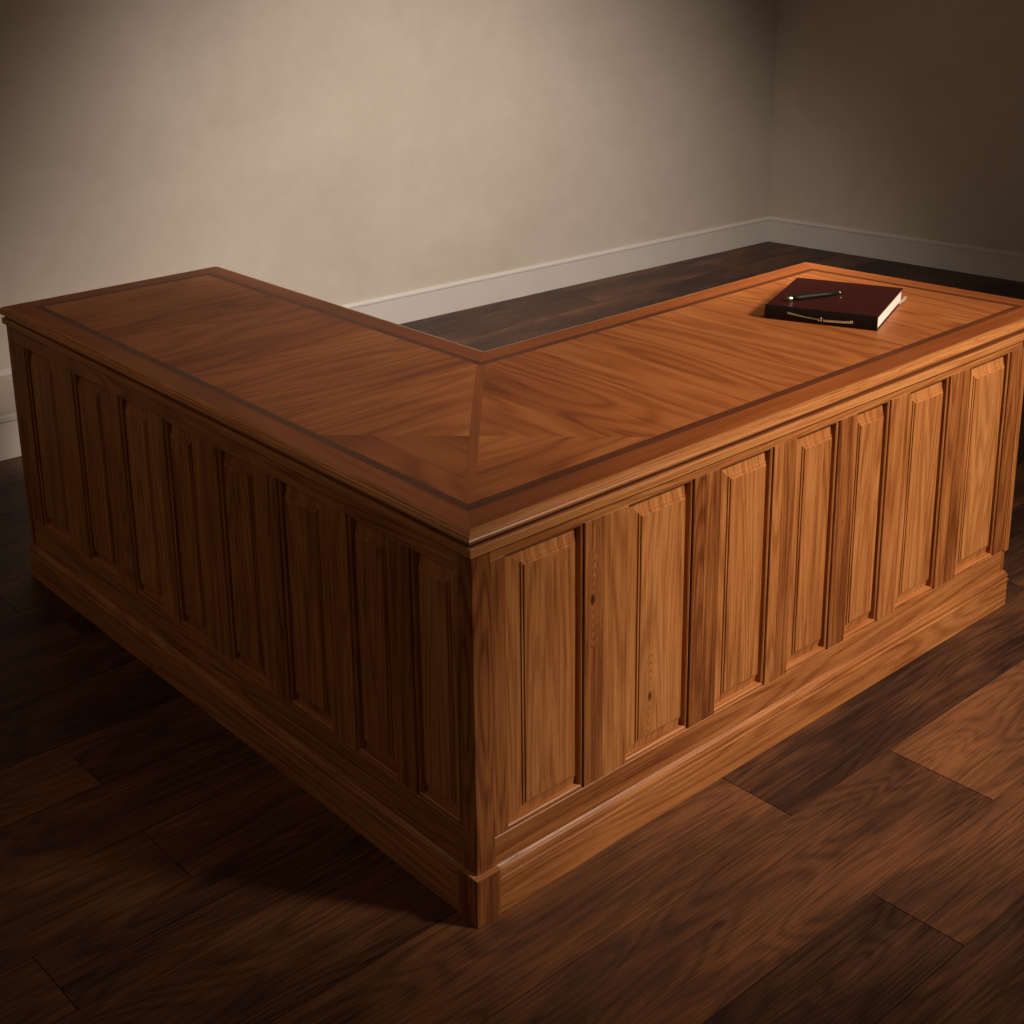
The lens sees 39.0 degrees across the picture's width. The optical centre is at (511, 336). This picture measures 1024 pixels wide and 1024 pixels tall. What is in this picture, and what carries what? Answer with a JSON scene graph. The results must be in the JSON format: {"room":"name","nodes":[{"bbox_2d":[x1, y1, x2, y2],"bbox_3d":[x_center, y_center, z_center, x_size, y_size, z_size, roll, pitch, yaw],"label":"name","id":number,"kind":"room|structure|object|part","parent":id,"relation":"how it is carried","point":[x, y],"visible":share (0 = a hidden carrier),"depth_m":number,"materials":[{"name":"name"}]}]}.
{"room":"office","nodes":[
{"label":"office","id":0,"kind":"room"},
{"bbox_2d":[0,0,777,366],"bbox_3d":[-1.840,-1.139,4.848,8.300,2.900,0.100,-14,21,-37],"label":"wall","id":1,"kind":"structure","parent":0,"point":[338,152],"depth_m":5.92,"materials":[{"name":"paint"}]},
{"bbox_2d":[0,365,11,375],"bbox_3d":[-3.253,0.473,4.044,4.525,0.023,0.030,-14,21,-37],"label":"trim","id":2,"kind":"structure","parent":1,"relation":"attached to","point":[5,370],"depth_m":5.14,"materials":[{"name":"paint"}]},
{"bbox_2d":[0,374,15,415],"bbox_3d":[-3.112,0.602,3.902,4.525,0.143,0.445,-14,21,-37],"label":"trim","id":3,"kind":"structure","parent":1,"relation":"attached to","point":[7,398],"depth_m":4.93,"materials":[{"name":"paint"}]},
{"bbox_2d":[0,412,20,460],"bbox_3d":[-2.967,0.649,3.728,4.525,0.150,0.017,-14,21,-37],"label":"trim","id":4,"kind":"structure","parent":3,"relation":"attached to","point":[10,447],"depth_m":4.74,"materials":[{"name":"paint"}]},
{"bbox_2d":[340,216,769,323],"bbox_3d":[-1.827,0.207,5.176,8.200,0.133,0.016,-14,21,-37],"label":"baseboard","id":5,"kind":"structure","parent":1,"relation":"attached to","point":[404,307],"depth_m":6.74,"materials":[{"name":"paint"}]},
{"bbox_2d":[0,241,1023,1023],"bbox_3d":[0.319,0.925,3.036,9.600,0.050,7.000,-15,22,-40],"label":"floor","id":6,"kind":"structure","parent":0,"point":[866,866],"depth_m":2.72,"materials":[{"name":"brown wood"}]},
{"bbox_2d":[0,262,1023,927],"bbox_3d":[0.026,0.289,3.749,1.969,0.759,1.901,-15,22,-40],"label":"office desk","id":7,"kind":"object","parent":6,"relation":"on","point":[502,612],"visible":1,"depth_m":2.97,"materials":[{"name":"brown wood"}]},
{"bbox_3d":[-1.281,0.264,3.813,0.031,0.625,0.022,-15,22,-40],"label":"post","id":8,"kind":"part","parent":7,"relation":"part of","materials":[{"name":"brown wood"}]},
{"bbox_3d":[-1.170,0.275,3.689,0.026,0.496,0.164,-15,22,-39],"label":"panel moulding","id":9,"kind":"part","parent":7,"relation":"part of","materials":[{"name":"brown wood"}]},
{"bbox_3d":[-1.169,0.275,3.690,0.026,0.496,0.164,-15,22,-40],"label":"raised panel","id":10,"kind":"part","parent":7,"relation":"part of","materials":[{"name":"brown wood"}]},
{"bbox_3d":[-0.995,0.332,3.497,0.026,0.496,0.150,-15,22,-39],"label":"panel moulding","id":11,"kind":"part","parent":7,"relation":"part of","materials":[{"name":"brown wood"}]},
{"bbox_3d":[-0.993,0.332,3.497,0.026,0.496,0.150,-15,22,-40],"label":"raised panel","id":12,"kind":"part","parent":7,"relation":"part of","materials":[{"name":"brown wood"}]},
{"bbox_3d":[-0.839,0.382,3.326,0.026,0.496,0.137,-15,22,-39],"label":"panel moulding","id":13,"kind":"part","parent":7,"relation":"part of","materials":[{"name":"brown wood"}]},
{"bbox_3d":[-0.838,0.381,3.326,0.026,0.496,0.137,-15,22,-40],"label":"raised panel","id":14,"kind":"part","parent":7,"relation":"part of","materials":[{"name":"brown wood"}]},
{"bbox_3d":[-0.703,0.425,3.177,0.028,0.496,0.127,-15,22,-40],"label":"panel moulding","id":15,"kind":"part","parent":7,"relation":"part of","materials":[{"name":"brown wood"}]},
{"bbox_3d":[-0.702,0.425,3.178,0.026,0.496,0.127,-15,22,-40],"label":"raised panel","id":16,"kind":"part","parent":7,"relation":"part of","materials":[{"name":"brown wood"}]},
{"bbox_3d":[-0.680,0.179,3.061,0.022,0.041,1.820,-15,22,-39],"label":"rail","id":17,"kind":"part","parent":7,"relation":"part of","materials":[{"name":"brown wood"}]},
{"bbox_3d":[-0.548,0.475,3.007,0.026,0.496,0.145,-15,22,-39],"label":"panel moulding","id":18,"kind":"part","parent":7,"relation":"part of","materials":[{"name":"brown wood"}]},
{"bbox_3d":[-0.547,0.474,3.008,0.026,0.496,0.145,-15,22,-40],"label":"raised panel","id":19,"kind":"part","parent":7,"relation":"part of","materials":[{"name":"brown wood"}]},
{"bbox_3d":[-0.672,0.717,3.221,0.022,0.088,1.812,-15,22,-39],"label":"rail","id":20,"kind":"part","parent":7,"relation":"part of","materials":[{"name":"brown wood"}]},
{"bbox_3d":[-0.393,0.524,2.837,0.026,0.496,0.155,-15,22,-39],"label":"panel moulding","id":21,"kind":"part","parent":7,"relation":"part of","materials":[{"name":"brown wood"}]},
{"bbox_3d":[-0.392,0.524,2.837,0.026,0.496,0.155,-15,22,-40],"label":"raised panel","id":22,"kind":"part","parent":7,"relation":"part of","materials":[{"name":"brown wood"}]},
{"bbox_3d":[-0.245,0.572,2.675,0.026,0.496,0.132,-15,22,-39],"label":"panel moulding","id":23,"kind":"part","parent":7,"relation":"part of","materials":[{"name":"brown wood"}]},
{"bbox_3d":[-0.244,0.571,2.676,0.026,0.496,0.132,-15,22,-40],"label":"raised panel","id":24,"kind":"part","parent":7,"relation":"part of","materials":[{"name":"brown wood"}]},
{"bbox_3d":[-0.123,0.611,2.541,0.028,0.496,0.125,-15,22,-40],"label":"panel moulding","id":25,"kind":"part","parent":7,"relation":"part of","materials":[{"name":"brown wood"}]},
{"bbox_3d":[-0.122,0.611,2.541,0.026,0.496,0.125,-15,22,-40],"label":"raised panel","id":26,"kind":"part","parent":7,"relation":"part of","materials":[{"name":"brown wood"}]},
{"bbox_3d":[-0.060,0.648,2.479,0.042,0.615,0.036,-15,22,-40],"label":"corner post","id":27,"kind":"part","parent":7,"relation":"part of","materials":[{"name":"brown wood"}]},
{"bbox_3d":[-0.036,-0.022,3.601,1.796,0.017,1.890,-15,22,-40],"label":"cornice","id":28,"kind":"part","parent":7,"relation":"part of","materials":[{"name":"brown wood"}]},
{"bbox_3d":[-0.037,-0.035,3.597,1.782,0.010,1.876,-15,22,-40],"label":"shadow moulding","id":29,"kind":"part","parent":7,"relation":"part of","materials":[{"name":"brown wood"}]},
{"bbox_3d":[0.049,0.600,2.572,0.190,0.537,0.024,-15,22,-40],"label":"raised panel","id":30,"kind":"part","parent":7,"relation":"part of","materials":[{"name":"brown wood"}]},
{"bbox_3d":[0.049,0.600,2.571,0.190,0.537,0.026,-15,22,-40],"label":"panel moulding","id":31,"kind":"part","parent":7,"relation":"part of","materials":[{"name":"brown wood"}]},
{"bbox_3d":[0.269,0.540,2.763,0.181,0.537,0.024,-15,22,-40],"label":"raised panel","id":32,"kind":"part","parent":7,"relation":"part of","materials":[{"name":"brown wood"}]},
{"bbox_3d":[0.270,0.540,2.762,0.181,0.537,0.026,-15,22,-40],"label":"panel moulding","id":33,"kind":"part","parent":7,"relation":"part of","materials":[{"name":"brown wood"}]},
{"bbox_3d":[0.455,0.489,2.923,0.163,0.537,0.024,-15,22,-40],"label":"raised panel","id":34,"kind":"part","parent":7,"relation":"part of","materials":[{"name":"brown wood"}]},
{"bbox_3d":[0.456,0.489,2.923,0.163,0.537,0.026,-15,22,-40],"label":"panel moulding","id":35,"kind":"part","parent":7,"relation":"part of","materials":[{"name":"brown wood"}]},
{"bbox_3d":[0.596,0.744,3.119,1.712,0.067,0.022,-15,22,-40],"label":"rail","id":36,"kind":"part","parent":7,"relation":"part of","materials":[{"name":"brown wood"}]},
{"bbox_3d":[0.593,0.187,2.954,1.720,0.021,0.022,-15,22,-40],"label":"rail","id":37,"kind":"part","parent":7,"relation":"part of","materials":[{"name":"brown wood"}]},
{"bbox_3d":[0.624,0.443,3.069,0.147,0.537,0.024,-15,22,-40],"label":"raised panel","id":38,"kind":"part","parent":7,"relation":"part of","materials":[{"name":"brown wood"}]},
{"bbox_3d":[0.625,0.443,3.069,0.147,0.537,0.026,-15,22,-40],"label":"panel moulding","id":39,"kind":"part","parent":7,"relation":"part of","materials":[{"name":"brown wood"}]},
{"bbox_2d":[765,277,906,330],"bbox_3d":[0.808,-0.085,3.586,0.281,0.034,0.307,7,19,25],"label":"hardcover book","id":40,"kind":"object","parent":7,"relation":"on","point":[859,306],"visible":1,"depth_m":3.51,"materials":[{"name":"red leather"}]},
{"bbox_2d":[786,291,842,300],"bbox_3d":[0.747,-0.103,3.561,0.160,0.015,0.013,-7,18,-20],"label":"pen","id":41,"kind":"object","parent":40,"relation":"on","point":[822,294],"visible":1,"depth_m":3.55,"materials":[{"name":"black paint"}]},
{"bbox_3d":[0.771,0.403,3.196,0.128,0.537,0.024,-15,22,-40],"label":"raised panel","id":42,"kind":"part","parent":7,"relation":"part of","materials":[{"name":"brown wood"}]},
{"bbox_3d":[0.771,0.403,3.195,0.128,0.537,0.026,-15,22,-40],"label":"panel moulding","id":43,"kind":"part","parent":7,"relation":"part of","materials":[{"name":"brown wood"}]},
{"bbox_3d":[0.932,0.359,3.335,0.164,0.537,0.024,-15,22,-40],"label":"raised panel","id":44,"kind":"part","parent":7,"relation":"part of","materials":[{"name":"brown wood"}]},
{"bbox_3d":[0.933,0.359,3.335,0.164,0.537,0.026,-15,22,-40],"label":"panel moulding","id":45,"kind":"part","parent":7,"relation":"part of","materials":[{"name":"brown wood"}]},
{"bbox_3d":[1.125,0.306,3.502,0.179,0.537,0.024,-15,22,-40],"label":"raised panel","id":46,"kind":"part","parent":7,"relation":"part of","materials":[{"name":"brown wood"}]},
{"bbox_3d":[1.126,0.307,3.501,0.179,0.537,0.026,-15,22,-40],"label":"panel moulding","id":47,"kind":"part","parent":7,"relation":"part of","materials":[{"name":"brown wood"}]},
{"bbox_3d":[1.236,0.328,3.607,0.030,0.683,0.031,-15,22,-40],"label":"post","id":48,"kind":"part","parent":7,"relation":"part of","materials":[{"name":"brown wood"}]},
{"bbox_2d":[769,0,1023,252],"bbox_3d":[3.498,-1.404,5.521,5.600,2.900,0.100,13,22,39],"label":"wall","id":49,"kind":"structure","parent":0,"point":[897,117],"depth_m":7.00,"materials":[{"name":"paint"}]},
{"bbox_2d":[769,216,1023,281],"bbox_3d":[3.476,-0.066,5.880,5.600,0.133,0.016,13,22,39],"label":"baseboard","id":50,"kind":"structure","parent":49,"relation":"attached to","point":[995,263],"depth_m":7.15,"materials":[{"name":"paint"}]}
]}

